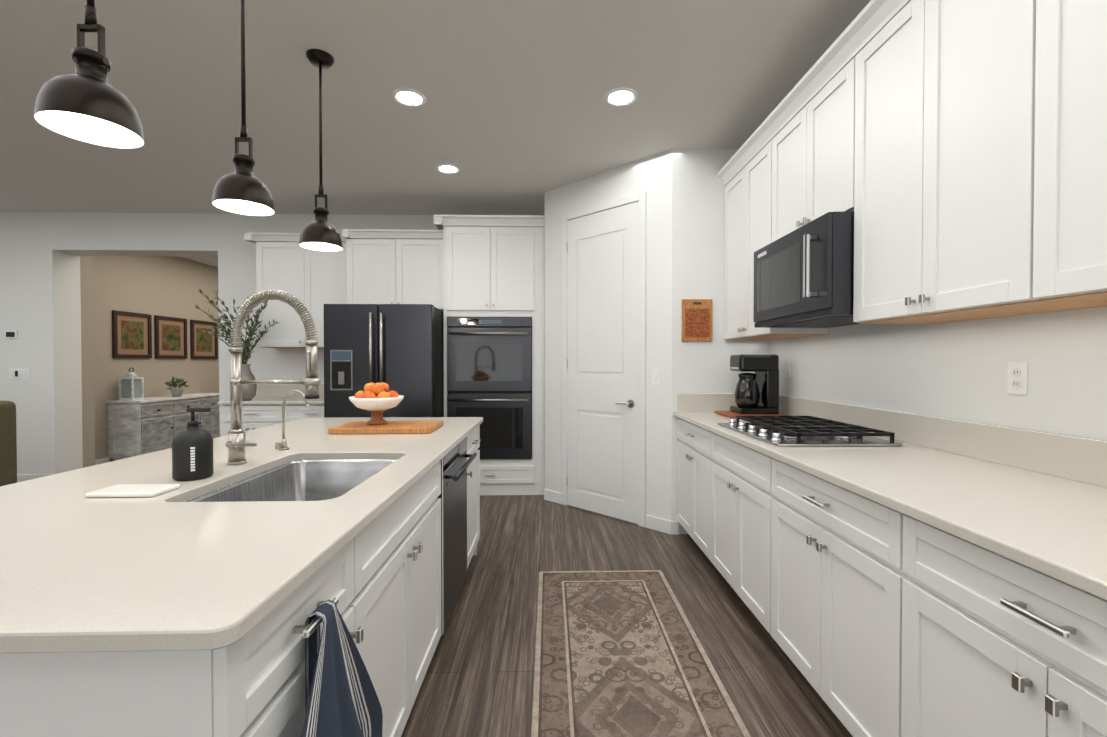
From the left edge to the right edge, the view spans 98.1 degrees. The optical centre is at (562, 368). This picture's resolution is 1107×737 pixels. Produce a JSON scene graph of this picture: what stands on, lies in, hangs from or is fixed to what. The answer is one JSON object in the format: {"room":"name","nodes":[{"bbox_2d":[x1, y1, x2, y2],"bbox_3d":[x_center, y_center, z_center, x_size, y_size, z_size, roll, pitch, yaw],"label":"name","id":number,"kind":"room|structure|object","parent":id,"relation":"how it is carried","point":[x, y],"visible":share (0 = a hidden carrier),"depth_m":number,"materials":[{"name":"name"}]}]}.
{"room":"kitchen","nodes":[
{"label":"kitchen","id":0,"kind":"room"},
{"bbox_2d":[80,256,94,467],"bbox_3d":[-5.591,-0.217,5.427,0.439,2.860,0.151,0,1,-2],"label":"wall","id":1,"kind":"structure","parent":0,"point":[87,359],"depth_m":5.43,"materials":[{"name":"beige paint"}]},
{"bbox_2d":[93,256,218,459],"bbox_3d":[-5.784,-0.240,7.258,0.150,2.860,3.820,0,1,-2],"label":"wall","id":2,"kind":"structure","parent":0,"point":[166,286],"depth_m":6.62,"materials":[{"name":"beige paint"}]},
{"bbox_2d":[95,457,109,464],"bbox_3d":[-5.701,1.140,7.257,0.013,0.100,3.460,0,1,-2],"label":"baseboard","id":3,"kind":"structure","parent":2,"relation":"attached to","point":[103,460],"depth_m":5.91,"materials":[{"name":"white"}]},
{"bbox_2d":[112,310,151,357],"bbox_3d":[-5.669,-0.438,6.338,0.029,0.600,0.570,0,1,-2],"label":"picture","id":4,"kind":"object","parent":2,"relation":"attached to","point":[131,334],"visible":0.96,"depth_m":6.32,"materials":[{"name":"black"}]},
{"bbox_2d":[154,315,187,358],"bbox_3d":[-5.687,-0.446,6.988,0.029,0.600,0.570,0,1,-2],"label":"picture","id":5,"kind":"object","parent":2,"relation":"attached to","point":[170,337],"visible":1,"depth_m":6.97,"materials":[{"name":"black"}]},
{"bbox_2d":[190,320,217,358],"bbox_3d":[-5.705,-0.455,7.658,0.029,0.600,0.570,0,1,-2],"label":"picture","id":6,"kind":"object","parent":2,"relation":"attached to","point":[203,345],"visible":0.94,"depth_m":7.62,"materials":[{"name":"black"}]},
{"bbox_2d":[0,212,544,474],"bbox_3d":[-3.075,-0.215,5.270,9.160,2.860,0.300,0,1,-2],"label":"wall","id":7,"kind":"structure","parent":0,"point":[40,299],"depth_m":5.08,"materials":[{"name":"white paint"}]},
{"bbox_2d":[5,331,17,337],"bbox_3d":[-5.780,-0.357,5.036,0.120,0.080,0.018,0,1,-2],"label":"thermostat","id":8,"kind":"object","parent":7,"relation":"attached to","point":[8,334],"depth_m":5.03,"materials":[{"name":"white plastic"}]},
{"bbox_2d":[9,368,29,378],"bbox_3d":[-5.698,0.052,5.046,0.205,0.105,0.012,0,1,-2],"label":"light switch","id":9,"kind":"object","parent":7,"relation":"attached to","point":[19,373],"depth_m":5.05,"materials":[{"name":"white plastic"}]},
{"bbox_2d":[17,474,52,482],"bbox_3d":[-6.505,1.168,5.038,2.290,0.100,0.013,0,1,-2],"label":"baseboard","id":10,"kind":"structure","parent":7,"relation":"attached to","point":[22,477],"depth_m":5.06,"materials":[{"name":"white"}]},
{"bbox_2d":[252,241,343,347],"bbox_3d":[-2.582,-0.741,4.961,0.950,1.049,0.328,0,1,-2],"label":"upper cabinet","id":11,"kind":"object","parent":7,"relation":"attached to","point":[316,278],"depth_m":4.80,"materials":[{"name":"white wood"}]},
{"bbox_2d":[344,229,442,310],"bbox_3d":[-1.625,-0.958,4.908,0.956,0.756,0.478,0,1,-2],"label":"upper cabinet","id":12,"kind":"object","parent":7,"relation":"attached to","point":[381,266],"depth_m":4.67,"materials":[{"name":"white wood"}]},
{"bbox_2d":[0,0,870,267],"bbox_3d":[-2.938,-1.656,2.925,9.310,0.080,12.600,0,1,-2],"label":"ceiling","id":13,"kind":"structure","parent":0,"point":[516,113],"depth_m":2.80,"materials":[{"name":"grey paint"}]},
{"bbox_2d":[34,0,143,147],"bbox_3d":[-1.217,-1.105,1.237,0.202,0.979,0.202,0,1,-2],"label":"pendant light","id":14,"kind":"object","parent":13,"relation":"hanging from","point":[86,102],"visible":1,"depth_m":1.22,"materials":[{"name":"brown metal"}]},
{"bbox_2d":[212,0,274,215],"bbox_3d":[-1.233,-1.112,1.857,0.202,0.979,0.202,0,1,-2],"label":"pendant light","id":15,"kind":"object","parent":13,"relation":"hanging from","point":[242,189],"visible":1,"depth_m":1.85,"materials":[{"name":"brown metal"}]},
{"bbox_2d":[299,49,342,251],"bbox_3d":[-1.250,-1.120,2.486,0.202,0.979,0.202,0,1,-2],"label":"pendant light","id":16,"kind":"object","parent":13,"relation":"hanging from","point":[320,233],"visible":1,"depth_m":2.47,"materials":[{"name":"brown metal"}]},
{"bbox_2d":[392,88,425,106],"bbox_3d":[-0.907,-1.610,2.846,0.190,0.009,0.195,0,1,-2],"label":"recessed light","id":17,"kind":"object","parent":13,"relation":"in","point":[404,96],"depth_m":2.85,"materials":[{"name":"white plastic"}]},
{"bbox_2d":[436,164,459,173],"bbox_3d":[-0.924,-1.623,3.895,0.187,0.009,0.184,0,1,-2],"label":"recessed light","id":18,"kind":"object","parent":13,"relation":"in","point":[443,168],"depth_m":3.90,"materials":[{"name":"white plastic"}]},
{"bbox_2d":[605,88,636,106],"bbox_3d":[0.348,-1.610,2.846,0.188,0.009,0.194,0,1,-2],"label":"recessed light","id":19,"kind":"object","parent":13,"relation":"in","point":[619,97],"depth_m":2.85,"materials":[{"name":"white plastic"}]},
{"bbox_2d":[545,149,671,524],"bbox_3d":[0.359,-0.200,4.056,1.336,2.860,0.100,1,1,43],"label":"wall","id":20,"kind":"structure","parent":0,"point":[651,176],"depth_m":3.70,"materials":[{"name":"white paint"}]},
{"bbox_2d":[561,191,645,526],"bbox_3d":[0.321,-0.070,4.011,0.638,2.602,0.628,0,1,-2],"label":"pantry door","id":21,"kind":"structure","parent":20,"relation":"in","point":[603,362],"depth_m":3.98,"materials":[{"name":"white wood"}]},
{"bbox_2d":[544,489,679,534],"bbox_3d":[0.353,1.181,4.029,1.024,0.100,0.948,0,1,-2],"label":"baseboard","id":22,"kind":"structure","parent":20,"relation":"attached to","point":[663,525],"depth_m":3.66,"materials":[{"name":"white wood"}]},
{"bbox_2d":[652,370,659,384],"bbox_3d":[0.715,0.065,3.651,0.070,0.114,0.010,1,1,43],"label":"light switch","id":23,"kind":"object","parent":20,"relation":"attached to","point":[655,377],"visible":1,"depth_m":3.65,"materials":[{"name":"white plastic"}]},
{"bbox_2d":[401,495,851,736],"bbox_3d":[-2.938,1.274,2.961,9.310,0.060,12.600,0,1,-2],"label":"floor","id":24,"kind":"structure","parent":0,"point":[478,680],"depth_m":2.31,"materials":[{"name":"brown wood"}]},
{"bbox_2d":[0,401,16,485],"bbox_3d":[-5.440,0.746,3.188,2.520,0.990,1.000,0,1,-2],"label":"sofa","id":25,"kind":"object","parent":24,"relation":"on","point":[8,455],"visible":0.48,"depth_m":3.63,"materials":[{"name":"fabric"}]},
{"bbox_2d":[106,393,219,461],"bbox_3d":[-5.480,0.796,6.784,0.428,0.800,1.610,0,1,-2],"label":"sideboard","id":26,"kind":"object","parent":24,"relation":"on","point":[144,426],"visible":0.67,"depth_m":6.21,"materials":[{"name":"grey wood"}]},
{"bbox_2d":[119,368,143,400],"bbox_3d":[-5.509,0.196,6.140,0.200,0.415,0.200,0,1,-2],"label":"lantern","id":27,"kind":"object","parent":26,"relation":"on","point":[131,386],"visible":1,"depth_m":6.08,"materials":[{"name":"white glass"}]},
{"bbox_2d":[165,377,188,396],"bbox_3d":[-5.420,0.251,6.765,0.314,0.289,0.280,0,1,-2],"label":"plant pot","id":28,"kind":"object","parent":26,"relation":"on","point":[176,392],"visible":1,"depth_m":6.73,"materials":[{"name":"green plant"}]},
{"bbox_2d":[0,421,482,736],"bbox_3d":[-1.036,0.814,1.931,1.176,0.886,2.510,0,1,-2],"label":"kitchen island","id":29,"kind":"object","parent":24,"relation":"on","point":[395,584],"depth_m":0.89,"materials":[{"name":"white"}]},
{"bbox_2d":[0,417,482,656],"bbox_3d":[-1.082,0.356,1.925,1.184,0.030,2.568,0,1,-2],"label":"island countertop","id":30,"kind":"structure","parent":29,"relation":"on","point":[173,573],"depth_m":0.97,"materials":[{"name":"beige stone"}]},
{"bbox_2d":[85,484,179,496],"bbox_3d":[-1.199,0.342,1.345,0.180,0.012,0.100,0,1,-2],"label":"soap tray","id":31,"kind":"object","parent":30,"relation":"on","point":[134,490],"visible":1,"depth_m":1.32,"materials":[{"name":"white ceramic"}]},
{"bbox_2d":[172,407,213,480],"bbox_3d":[-1.169,0.234,1.520,0.104,0.222,0.104,0,1,-2],"label":"soap dispenser","id":32,"kind":"object","parent":30,"relation":"on","point":[192,451],"visible":1,"depth_m":1.49,"materials":[{"name":"black"}]},
{"bbox_2d":[225,290,320,464],"bbox_3d":[-1.042,0.029,1.725,0.329,0.628,0.082,0,1,-2],"label":"faucet","id":33,"kind":"object","parent":30,"relation":"on","point":[235,444],"visible":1,"depth_m":1.72,"materials":[{"name":"silver metal"}]},
{"bbox_2d":[275,390,308,449],"bbox_3d":[-1.127,0.214,1.999,0.130,0.250,0.079,0,1,-2],"label":"tap","id":34,"kind":"object","parent":30,"relation":"on","point":[282,444],"visible":1,"depth_m":2.01,"materials":[{"name":"silver metal"}]},
{"bbox_2d":[192,457,391,496],"bbox_3d":[-0.846,0.471,1.612,0.484,0.216,0.714,0,1,-2],"label":"sink","id":35,"kind":"object","parent":30,"relation":"in","point":[297,476],"depth_m":1.94,"materials":[{"name":"silver metal"}]},
{"bbox_2d":[328,420,442,433],"bbox_3d":[-0.938,0.317,2.608,0.510,0.030,0.330,0,1,-2],"label":"cutting board","id":36,"kind":"object","parent":30,"relation":"on","point":[403,427],"visible":1,"depth_m":2.47,"materials":[{"name":"brown wood"}]},
{"bbox_2d":[349,382,403,424],"bbox_3d":[-1.003,0.188,2.599,0.280,0.226,0.280,0,1,-2],"label":"fruit bowl","id":37,"kind":"object","parent":36,"relation":"on","point":[376,400],"visible":1,"depth_m":2.54,"materials":[{"name":"white ceramic"}]},
{"bbox_2d":[301,600,382,736],"bbox_3d":[-0.438,0.808,0.920,0.074,0.708,0.440,0,1,-2],"label":"hanging towel","id":38,"kind":"object","parent":29,"relation":"hanging from","point":[341,699],"visible":1,"depth_m":0.93,"materials":[{"name":"blue fabric"}]},
{"bbox_2d":[218,384,323,435],"bbox_3d":[-2.679,0.696,4.833,1.148,1.050,0.613,0,1,-2],"label":"base cabinet","id":39,"kind":"object","parent":24,"relation":"on","point":[262,408],"visible":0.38,"depth_m":4.56,"materials":[{"name":"white wood"}]},
{"bbox_2d":[195,289,235,346],"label":"plant","id":40,"kind":"object","parent":39,"relation":"on","point":[223,327],"depth_m":4.63,"materials":[{"name":"green plant"}]},
{"bbox_2d":[240,296,279,400],"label":"vase","id":41,"kind":"object","parent":39,"relation":"on","point":[248,391],"depth_m":4.62,"materials":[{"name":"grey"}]},
{"bbox_2d":[324,304,443,417],"bbox_3d":[-1.617,0.328,4.631,0.940,1.790,1.008,0,1,-2],"label":"fridge","id":42,"kind":"object","parent":24,"relation":"on","point":[399,348],"visible":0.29,"depth_m":4.19,"materials":[{"name":"black metal"}]},
{"bbox_2d":[434,215,544,494],"bbox_3d":[-0.698,-0.115,4.860,1.041,2.670,0.646,0,1,-2],"label":"tall cabinet","id":43,"kind":"object","parent":24,"relation":"on","point":[493,265],"visible":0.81,"depth_m":4.60,"materials":[{"name":"white wood"}]},
{"bbox_2d":[447,317,531,458],"bbox_3d":[-0.701,0.184,4.828,0.804,1.364,0.620,0,1,-2],"label":"double oven","id":44,"kind":"object","parent":43,"relation":"in","point":[489,370],"visible":0.83,"depth_m":4.59,"materials":[{"name":"black"}]},
{"bbox_2d":[531,570,750,736],"bbox_3d":[0.267,1.255,1.716,0.750,0.007,2.440,0,1,-2],"label":"rug","id":45,"kind":"object","parent":24,"relation":"on","point":[620,654],"visible":0.97,"depth_m":2.02,"materials":[{"name":"beige fabric"}]},
{"bbox_2d":[677,417,705,549],"bbox_3d":[1.212,0.799,3.174,0.699,0.885,0.821,0,1,-2],"label":"base cabinet","id":46,"kind":"object","parent":24,"relation":"on","point":[691,445],"depth_m":3.20,"materials":[{"name":"white wood"}]},
{"bbox_2d":[702,433,757,618],"bbox_3d":[1.231,0.808,2.446,0.699,0.885,0.884,0,1,-2],"label":"base cabinet","id":47,"kind":"object","parent":24,"relation":"on","point":[730,499],"depth_m":2.48,"materials":[{"name":"white wood"}]},
{"bbox_2d":[758,453,877,736],"bbox_3d":[1.252,0.817,1.686,0.699,0.885,0.884,0,1,-2],"label":"base cabinet","id":48,"kind":"object","parent":24,"relation":"on","point":[816,539],"depth_m":1.67,"materials":[{"name":"white wood"}]},
{"bbox_2d":[874,505,1106,736],"bbox_3d":[1.272,0.826,0.926,0.699,0.885,0.884,0,1,-2],"label":"base cabinet","id":49,"kind":"object","parent":24,"relation":"on","point":[932,576],"depth_m":1.07,"materials":[{"name":"white wood"}]},
{"bbox_2d":[674,413,1106,604],"bbox_3d":[1.249,0.364,1.300,0.724,0.030,4.558,0,1,-2],"label":"countertop","id":50,"kind":"structure","parent":49,"relation":"on","point":[1052,525],"depth_m":1.32,"materials":[{"name":"beige stone"}]},
{"bbox_2d":[714,411,790,417],"bbox_3d":[1.299,0.315,3.298,0.400,0.018,0.330,0,1,-2],"label":"board","id":51,"kind":"object","parent":50,"relation":"on","point":[730,414],"visible":0.56,"depth_m":3.20,"materials":[{"name":"brown wood"}]},
{"bbox_2d":[730,354,778,413],"bbox_3d":[1.317,0.105,3.290,0.266,0.400,0.228,0,1,-2],"label":"coffee maker","id":52,"kind":"object","parent":51,"relation":"on","point":[757,392],"visible":1,"depth_m":3.21,"materials":[{"name":"black plastic"}]},
{"bbox_2d":[718,416,901,446],"bbox_3d":[1.197,0.306,2.450,0.550,0.055,0.740,0,1,-2],"label":"cooktop","id":53,"kind":"object","parent":50,"relation":"in","point":[795,431],"visible":0.98,"depth_m":2.25,"materials":[{"name":"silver metal"}]},
{"bbox_2d":[671,149,769,533],"bbox_3d":[1.181,-0.195,3.623,0.738,2.860,0.100,0,1,-2],"label":"wall","id":54,"kind":"structure","parent":0,"point":[698,240],"depth_m":3.56,"materials":[{"name":"white paint"}]},
{"bbox_2d":[682,299,712,341],"bbox_3d":[1.000,-0.356,3.557,0.228,0.313,0.016,0,1,-2],"label":"sign","id":55,"kind":"object","parent":54,"relation":"attached to","point":[696,320],"visible":1,"depth_m":3.55,"materials":[{"name":"brown wood"}]},
{"bbox_2d":[770,306,1106,440],"bbox_3d":[1.692,-0.164,1.157,0.150,2.860,8.780,0,1,-2],"label":"wall","id":56,"kind":"structure","parent":0,"point":[957,370],"depth_m":1.88,"materials":[{"name":"white paint"}]},
{"bbox_2d":[721,160,736,339],"bbox_3d":[1.382,-0.824,3.349,0.348,1.224,0.439,0,1,-2],"label":"upper cabinet","id":57,"kind":"object","parent":56,"relation":"attached to","point":[729,177],"depth_m":3.45,"materials":[{"name":"white wood"}]},
{"bbox_2d":[737,116,828,339],"bbox_3d":[1.391,-0.819,2.999,0.348,1.224,0.502,0,1,-2],"label":"upper cabinet","id":58,"kind":"object","parent":56,"relation":"attached to","point":[757,162],"depth_m":3.05,"materials":[{"name":"white wood"}]},
{"bbox_2d":[773,92,796,241],"bbox_3d":[1.402,-1.059,2.587,0.348,0.734,0.438,0,1,-2],"label":"upper cabinet","id":59,"kind":"object","parent":56,"relation":"attached to","point":[785,214],"depth_m":2.63,"materials":[{"name":"white wood"}]},
{"bbox_2d":[786,362,791,377],"bbox_3d":[1.554,0.009,3.296,0.010,0.114,0.070,0,1,-2],"label":"light switch","id":60,"kind":"object","parent":56,"relation":"attached to","point":[788,369],"visible":1,"depth_m":3.28,"materials":[{"name":"white plastic"}]},
{"bbox_2d":[797,32,852,228],"bbox_3d":[1.411,-1.055,2.268,0.348,0.734,0.439,0,1,-2],"label":"upper cabinet","id":61,"kind":"object","parent":56,"relation":"attached to","point":[825,100],"depth_m":2.24,"materials":[{"name":"white wood"}]},
{"bbox_2d":[753,212,858,327],"bbox_3d":[1.324,-0.453,2.434,0.510,0.443,0.752,0,1,-2],"label":"microwave","id":62,"kind":"object","parent":61,"relation":"attached to","point":[803,276],"visible":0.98,"depth_m":2.20,"materials":[{"name":"black metal"}]},
{"bbox_2d":[853,0,966,323],"bbox_3d":[1.422,-0.805,1.862,0.348,1.224,0.502,0,1,-2],"label":"upper cabinet","id":63,"kind":"object","parent":56,"relation":"attached to","point":[879,40],"depth_m":1.90,"materials":[{"name":"white wood"}]},
{"bbox_2d":[901,0,1085,319],"bbox_3d":[1.432,-0.801,1.480,0.348,1.224,0.502,0,1,-2],"label":"upper cabinet","id":64,"kind":"object","parent":56,"relation":"attached to","point":[951,155],"depth_m":1.56,"materials":[{"name":"white wood"}]},
{"bbox_2d":[1007,362,1027,394],"bbox_3d":[1.598,0.035,1.687,0.008,0.114,0.070,0,1,-2],"label":"electrical outlet","id":65,"kind":"object","parent":56,"relation":"attached to","point":[1017,379],"visible":1,"depth_m":1.68,"materials":[{"name":"white plastic"}]},
{"bbox_2d":[997,0,1106,307],"bbox_3d":[1.442,-0.796,1.102,0.348,1.224,0.502,0,1,-2],"label":"upper cabinet","id":66,"kind":"object","parent":56,"relation":"attached to","point":[1054,52],"depth_m":1.24,"materials":[{"name":"white wood"}]}
]}

